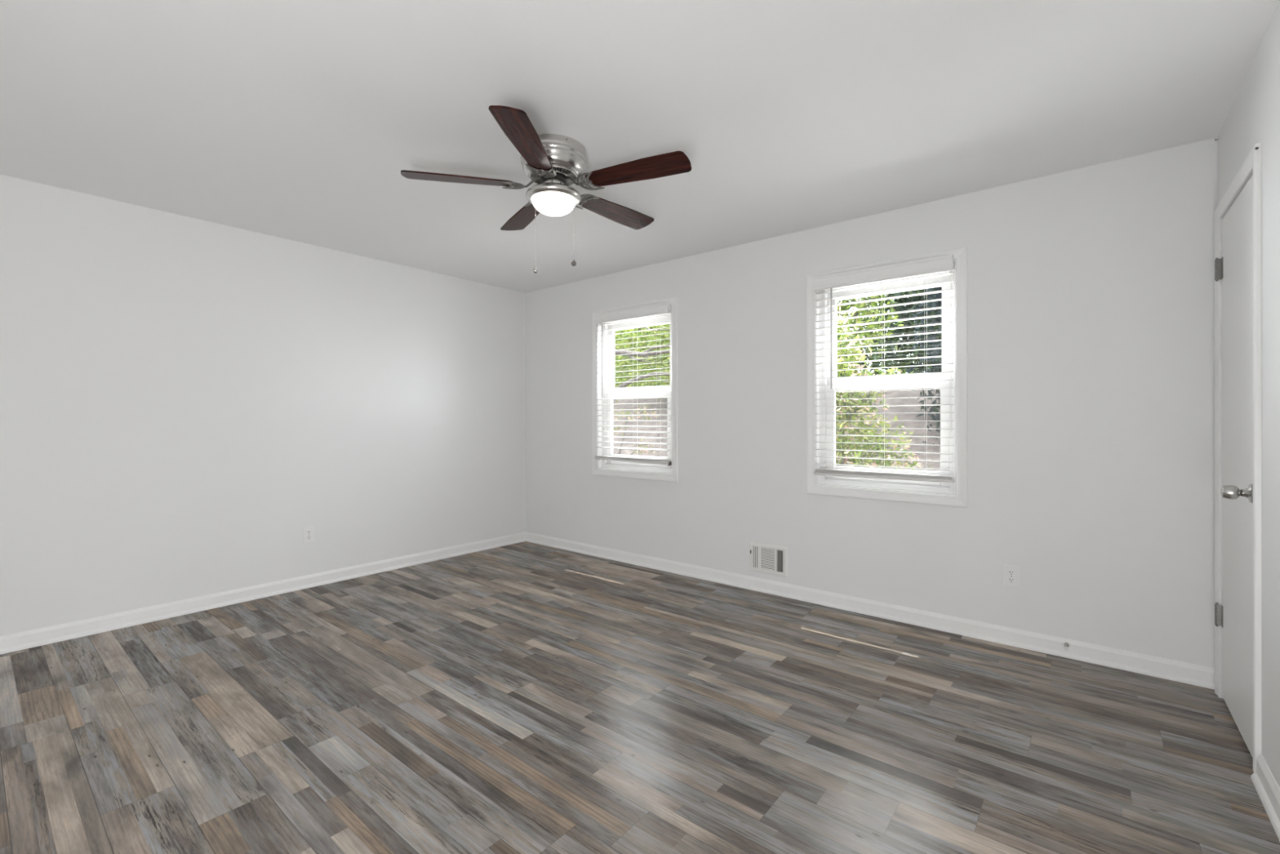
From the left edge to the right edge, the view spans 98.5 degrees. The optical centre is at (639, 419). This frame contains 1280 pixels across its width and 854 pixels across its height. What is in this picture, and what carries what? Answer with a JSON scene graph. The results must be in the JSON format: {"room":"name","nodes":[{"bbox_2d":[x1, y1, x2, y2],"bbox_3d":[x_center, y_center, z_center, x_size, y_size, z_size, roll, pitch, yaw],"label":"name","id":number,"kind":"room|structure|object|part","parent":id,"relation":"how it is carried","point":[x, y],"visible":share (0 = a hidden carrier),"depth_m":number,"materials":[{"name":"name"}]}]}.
{"room":"empty bedroom","nodes":[
{"label":"empty bedroom","id":0,"kind":"room"},
{"bbox_2d":[0,174,525,635],"bbox_3d":[-2.700,-0.032,3.621,0.150,2.500,4.800,0,0,39],"label":"wall","id":1,"kind":"structure","parent":0,"point":[182,397],"depth_m":3.52,"materials":[{"name":"paint"}]},
{"bbox_2d":[0,531,525,654],"bbox_3d":[-2.585,1.145,3.624,0.026,0.087,4.650,0,0,39],"label":"baseboard","id":2,"kind":"structure","parent":1,"relation":"attached to","point":[23,640],"depth_m":3.52,"materials":[{"name":"white paint"}]},
{"bbox_2d":[303,525,314,543],"bbox_3d":[-2.355,0.816,3.921,0.008,0.114,0.070,0,0,39],"label":"wall outlet","id":3,"kind":"object","parent":1,"relation":"attached to","point":[308,531],"visible":1,"depth_m":3.92,"materials":[{"name":"white plastic"}]},
{"bbox_2d":[0,541,1279,853],"bbox_3d":[-0.755,1.188,2.130,4.950,0.001,4.840,0,0,39],"label":"floor","id":4,"kind":"structure","parent":0,"point":[525,697],"depth_m":2.11,"materials":[{"name":"laminate"}]},
{"bbox_2d":[0,0,1279,293],"bbox_3d":[-0.751,-1.312,2.135,5.050,0.120,4.950,0,0,39],"label":"ceiling","id":5,"kind":"structure","parent":0,"point":[300,121],"depth_m":2.20,"materials":[{"name":"paint"}]},
{"bbox_2d":[400,105,691,273],"bbox_3d":[-0.367,-0.953,2.587,1.272,0.598,1.235,0,0,39],"label":"ceiling fan","id":6,"kind":"object","parent":5,"relation":"hanging from","point":[555,162],"visible":1,"depth_m":2.45,"materials":[{"name":"brown wood"}]},
{"bbox_3d":[-0.810,-1.078,2.469,0.484,0.007,0.137,0,11,-12],"label":"blade","id":7,"kind":"part","parent":6,"relation":"part of","materials":[{"name":"brown wood"}]},
{"bbox_3d":[-0.612,-1.078,2.920,0.137,0.007,0.484,-13,6,-30],"label":"blade","id":8,"kind":"part","parent":6,"relation":"part of","materials":[{"name":"brown wood"}]},
{"bbox_3d":[-0.442,-1.078,2.140,0.137,0.007,0.484,11,1,6],"label":"blade","id":9,"kind":"part","parent":6,"relation":"part of","materials":[{"name":"brown wood"}]},
{"bbox_3d":[-0.400,-0.990,2.558,0.201,0.066,0.201,0,0,39],"label":"lamp shade","id":10,"kind":"part","parent":6,"relation":"part of","materials":[{"name":"white glass"}]},
{"bbox_3d":[-0.120,-1.078,2.871,0.137,0.007,0.484,-15,-10,41],"label":"blade","id":11,"kind":"part","parent":6,"relation":"part of","materials":[{"name":"brown wood"}]},
{"bbox_3d":[-0.016,-1.078,2.388,0.484,0.007,0.137,0,-11,24],"label":"blade","id":12,"kind":"part","parent":6,"relation":"part of","materials":[{"name":"brown wood"}]},
{"bbox_2d":[525,137,1217,667],"bbox_3d":[0.762,-0.032,3.997,5.050,2.500,0.150,0,0,39],"label":"wall","id":13,"kind":"structure","parent":0,"point":[1091,290],"depth_m":2.96,"materials":[{"name":"paint"}]},
{"bbox_2d":[591,297,678,482],"bbox_3d":[-0.017,-0.236,4.616,0.915,1.436,0.162,0,0,39],"label":"window","id":14,"kind":"structure","parent":13,"relation":"in","point":[599,467],"depth_m":4.67,"materials":[{"name":"white paint"}]},
{"bbox_3d":[0.025,0.070,4.663,0.714,0.625,0.010,0,0,39],"label":"screen frame","id":15,"kind":"part","parent":14,"relation":"part of","materials":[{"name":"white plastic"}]},
{"bbox_2d":[595,302,671,466],"bbox_3d":[-0.066,-0.280,4.556,0.789,1.276,0.079,0,0,39],"label":"window blind","id":16,"kind":"object","parent":14,"relation":"attached to","point":[660,308],"visible":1,"depth_m":4.52,"materials":[{"name":"white plastic"}]},
{"bbox_3d":[-0.271,-0.258,4.748,0.001,1.172,0.001,0,0,39],"label":"ladder cord","id":17,"kind":"part","parent":16,"relation":"part of","materials":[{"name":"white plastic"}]},
{"bbox_3d":[-0.072,0.331,4.551,0.785,0.043,0.048,0,0,39],"label":"rail","id":18,"kind":"part","parent":16,"relation":"part of","materials":[{"name":"white plastic"}]},
{"bbox_3d":[-0.056,-0.258,4.505,0.001,1.172,0.001,0,0,39],"label":"ladder cord","id":19,"kind":"part","parent":16,"relation":"part of","materials":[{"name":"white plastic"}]},
{"bbox_3d":[0.002,-0.236,4.640,0.801,1.322,0.100,0,0,39],"label":"frame","id":20,"kind":"part","parent":14,"relation":"part of","materials":[{"name":"white plastic"}]},
{"bbox_3d":[-0.016,0.073,4.613,0.714,0.610,0.036,0,0,39],"label":"sash","id":21,"kind":"part","parent":14,"relation":"part of","materials":[{"name":"white plastic"}]},
{"bbox_3d":[0.009,-0.537,4.644,0.714,0.626,0.028,0,0,39],"label":"sash","id":22,"kind":"part","parent":14,"relation":"part of","materials":[{"name":"white plastic"}]},
{"bbox_2d":[748,541,787,577],"bbox_3d":[0.878,0.958,3.797,0.289,0.200,0.014,0,0,39],"label":"air vent","id":23,"kind":"object","parent":13,"relation":"in","point":[762,557],"visible":1,"depth_m":3.79,"materials":[{"name":"white metal"}]},
{"bbox_2d":[524,531,1214,689],"bbox_3d":[0.706,1.145,3.929,4.750,0.087,0.026,0,0,39],"label":"baseboard","id":24,"kind":"structure","parent":13,"relation":"attached to","point":[1198,675],"depth_m":3.15,"materials":[{"name":"white paint"}]},
{"bbox_2d":[806,247,967,506],"bbox_3d":[1.497,-0.236,3.387,0.917,1.436,0.162,0,0,39],"label":"window","id":25,"kind":"structure","parent":13,"relation":"in","point":[950,494],"depth_m":3.33,"materials":[{"name":"white paint"}]},
{"bbox_2d":[813,253,954,482],"bbox_3d":[1.447,-0.282,3.327,0.789,1.272,0.079,0,0,39],"label":"window blind","id":26,"kind":"object","parent":25,"relation":"attached to","point":[942,264],"visible":1,"depth_m":3.29,"materials":[{"name":"white plastic"}]},
{"bbox_3d":[1.242,-0.250,3.519,0.001,1.188,0.001,0,0,39],"label":"ladder cord","id":27,"kind":"part","parent":26,"relation":"part of","materials":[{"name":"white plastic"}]},
{"bbox_3d":[1.441,0.335,3.321,0.787,0.039,0.048,0,0,39],"label":"rail","id":28,"kind":"part","parent":26,"relation":"part of","materials":[{"name":"white plastic"}]},
{"bbox_3d":[1.476,-0.250,3.329,0.001,1.188,0.001,0,0,39],"label":"ladder cord","id":29,"kind":"part","parent":26,"relation":"part of","materials":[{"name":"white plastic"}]},
{"bbox_3d":[1.622,-0.250,3.142,0.001,1.188,0.001,0,0,39],"label":"ladder cord","id":30,"kind":"part","parent":26,"relation":"part of","materials":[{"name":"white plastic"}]},
{"bbox_3d":[1.725,-0.381,3.055,0.003,0.898,0.002,0,0,39],"label":"lift cord","id":31,"kind":"part","parent":26,"relation":"part of","materials":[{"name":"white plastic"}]},
{"bbox_3d":[1.497,0.073,3.383,0.716,0.610,0.036,0,0,39],"label":"sash","id":32,"kind":"part","parent":25,"relation":"part of","materials":[{"name":"white plastic"}]},
{"bbox_3d":[1.522,-0.537,3.414,0.716,0.626,0.028,0,0,39],"label":"sash","id":33,"kind":"part","parent":25,"relation":"part of","materials":[{"name":"white plastic"}]},
{"bbox_2d":[1003,564,1019,587],"bbox_3d":[1.966,0.827,2.918,0.070,0.114,0.008,0,0,39],"label":"wall outlet","id":34,"kind":"object","parent":13,"relation":"attached to","point":[1011,573],"visible":1,"depth_m":2.92,"materials":[{"name":"white plastic"}]},
{"bbox_2d":[1007,577,1015,582],"bbox_3d":[1.964,0.847,2.916,0.034,0.025,0.002,0,0,39],"label":"receptacle","id":35,"kind":"object","parent":34,"relation":"attached to","point":[1010,580],"depth_m":2.92,"materials":[{"name":"white plastic"}]},
{"bbox_2d":[1007,569,1015,575],"bbox_3d":[1.964,0.807,2.916,0.034,0.025,0.002,0,0,39],"label":"receptacle","id":36,"kind":"object","parent":34,"relation":"attached to","point":[1010,572],"depth_m":2.92,"materials":[{"name":"white plastic"}]},
{"bbox_2d":[1063,642,1069,650],"bbox_3d":[2.117,1.126,2.737,0.022,0.022,0.072,0,0,39],"label":"door stop","id":37,"kind":"object","parent":13,"relation":"attached to","point":[1066,644],"visible":1,"depth_m":2.74,"materials":[{"name":"white plastic"}]},
{"bbox_2d":[1217,1,1279,787],"bbox_3d":[1.103,-0.032,0.531,0.150,2.500,4.800,0,0,39],"label":"wall","id":38,"kind":"structure","parent":0,"point":[1253,117],"depth_m":1.75,"materials":[{"name":"paint"}]},
{"bbox_2d":[1214,142,1261,773],"bbox_3d":[2.271,0.135,2.124,0.110,2.106,0.742,0,0,39],"label":"door","id":39,"kind":"structure","parent":38,"relation":"in","point":[1237,236],"depth_m":2.05,"materials":[{"name":"white paint"}]},
{"bbox_3d":[2.082,0.254,1.939,0.050,0.050,0.050,0,0,39],"label":"knob","id":40,"kind":"part","parent":39,"relation":"part of","materials":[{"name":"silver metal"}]},
{"bbox_3d":[2.301,0.160,2.100,0.035,2.028,0.620,0,0,39],"label":"panel","id":41,"kind":"part","parent":39,"relation":"part of","materials":[{"name":"white paint"}]},
{"bbox_2d":[1250,754,1279,840],"bbox_3d":[0.827,1.145,0.331,0.026,0.087,3.841,0,0,39],"label":"baseboard","id":42,"kind":"structure","parent":38,"relation":"attached to","point":[1268,789],"depth_m":1.70,"materials":[{"name":"white paint"}]},
{"label":"outside","id":43,"kind":"structure","parent":0,"visible":0},
{"bbox_2d":[613,387,940,471],"bbox_3d":[7.175,0.388,15.659,44.000,2.660,26.000,0,0,39],"label":"fence","id":44,"kind":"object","parent":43,"point":[891,393],"depth_m":11.73,"materials":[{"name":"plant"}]},
{"bbox_2d":[613,404,662,456],"bbox_3d":[-0.143,0.723,9.288,1.216,1.932,0.671,0,0,39],"label":"sapling","id":45,"kind":"object","parent":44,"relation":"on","point":[644,411],"visible":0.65,"depth_m":9.21,"materials":[{"name":"green plant"}]},
{"bbox_2d":[614,323,670,402],"bbox_3d":[0.332,-0.665,10.791,4.080,4.928,2.286,0,0,39],"label":"oak tree","id":46,"kind":"object","parent":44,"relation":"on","point":[628,352],"visible":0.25,"depth_m":10.42,"materials":[{"name":"green plant"}]},
{"bbox_2d":[614,324,670,385],"bbox_3d":[0.671,-2.300,15.315,6.306,6.177,2.637,0,0,42],"label":"tree","id":47,"kind":"object","parent":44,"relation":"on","point":[630,340],"visible":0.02,"depth_m":15.01,"materials":[{"name":"green plant"}]},
{"bbox_2d":[614,328,670,386],"bbox_3d":[0.880,-3.767,19.016,9.753,6.911,3.176,0,0,39],"label":"tree","id":48,"kind":"object","parent":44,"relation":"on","point":[637,329],"visible":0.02,"depth_m":19.19,"materials":[{"name":"green plant"}]},
{"bbox_2d":[614,302,931,387],"bbox_3d":[4.854,-2.006,19.335,22.900,6.732,2.605,0,0,39],"label":"hedge","id":49,"kind":"object","parent":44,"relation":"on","point":[875,372],"visible":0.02,"depth_m":16.84,"materials":[{"name":"green plant"}]},
{"bbox_2d":[836,293,903,368],"bbox_3d":[3.247,-1.530,9.757,2.700,6.040,1.826,0,0,44],"label":"leafy tree","id":50,"kind":"object","parent":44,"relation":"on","point":[858,305],"visible":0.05,"depth_m":9.12,"materials":[{"name":"green plant"}]},
{"bbox_2d":[835,297,932,471],"bbox_3d":[2.193,0.055,6.226,2.171,3.270,1.315,0,0,39],"label":"tree","id":51,"kind":"object","parent":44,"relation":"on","point":[844,351],"visible":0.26,"depth_m":5.84,"materials":[{"name":"green plant"}]},
{"bbox_2d":[847,287,942,374],"bbox_3d":[7.498,-2.743,12.838,6.240,6.262,2.356,0,0,36],"label":"shade tree","id":52,"kind":"object","parent":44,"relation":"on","point":[916,298],"visible":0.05,"depth_m":13.22,"materials":[{"name":"green plant"}]},
{"bbox_2d":[905,286,942,444],"bbox_3d":[6.352,-1.688,9.735,3.134,6.353,1.974,0,0,39],"label":"evergreen tree","id":53,"kind":"object","parent":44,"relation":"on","point":[933,304],"visible":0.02,"depth_m":10.26,"materials":[{"name":"green plant"}]}
]}

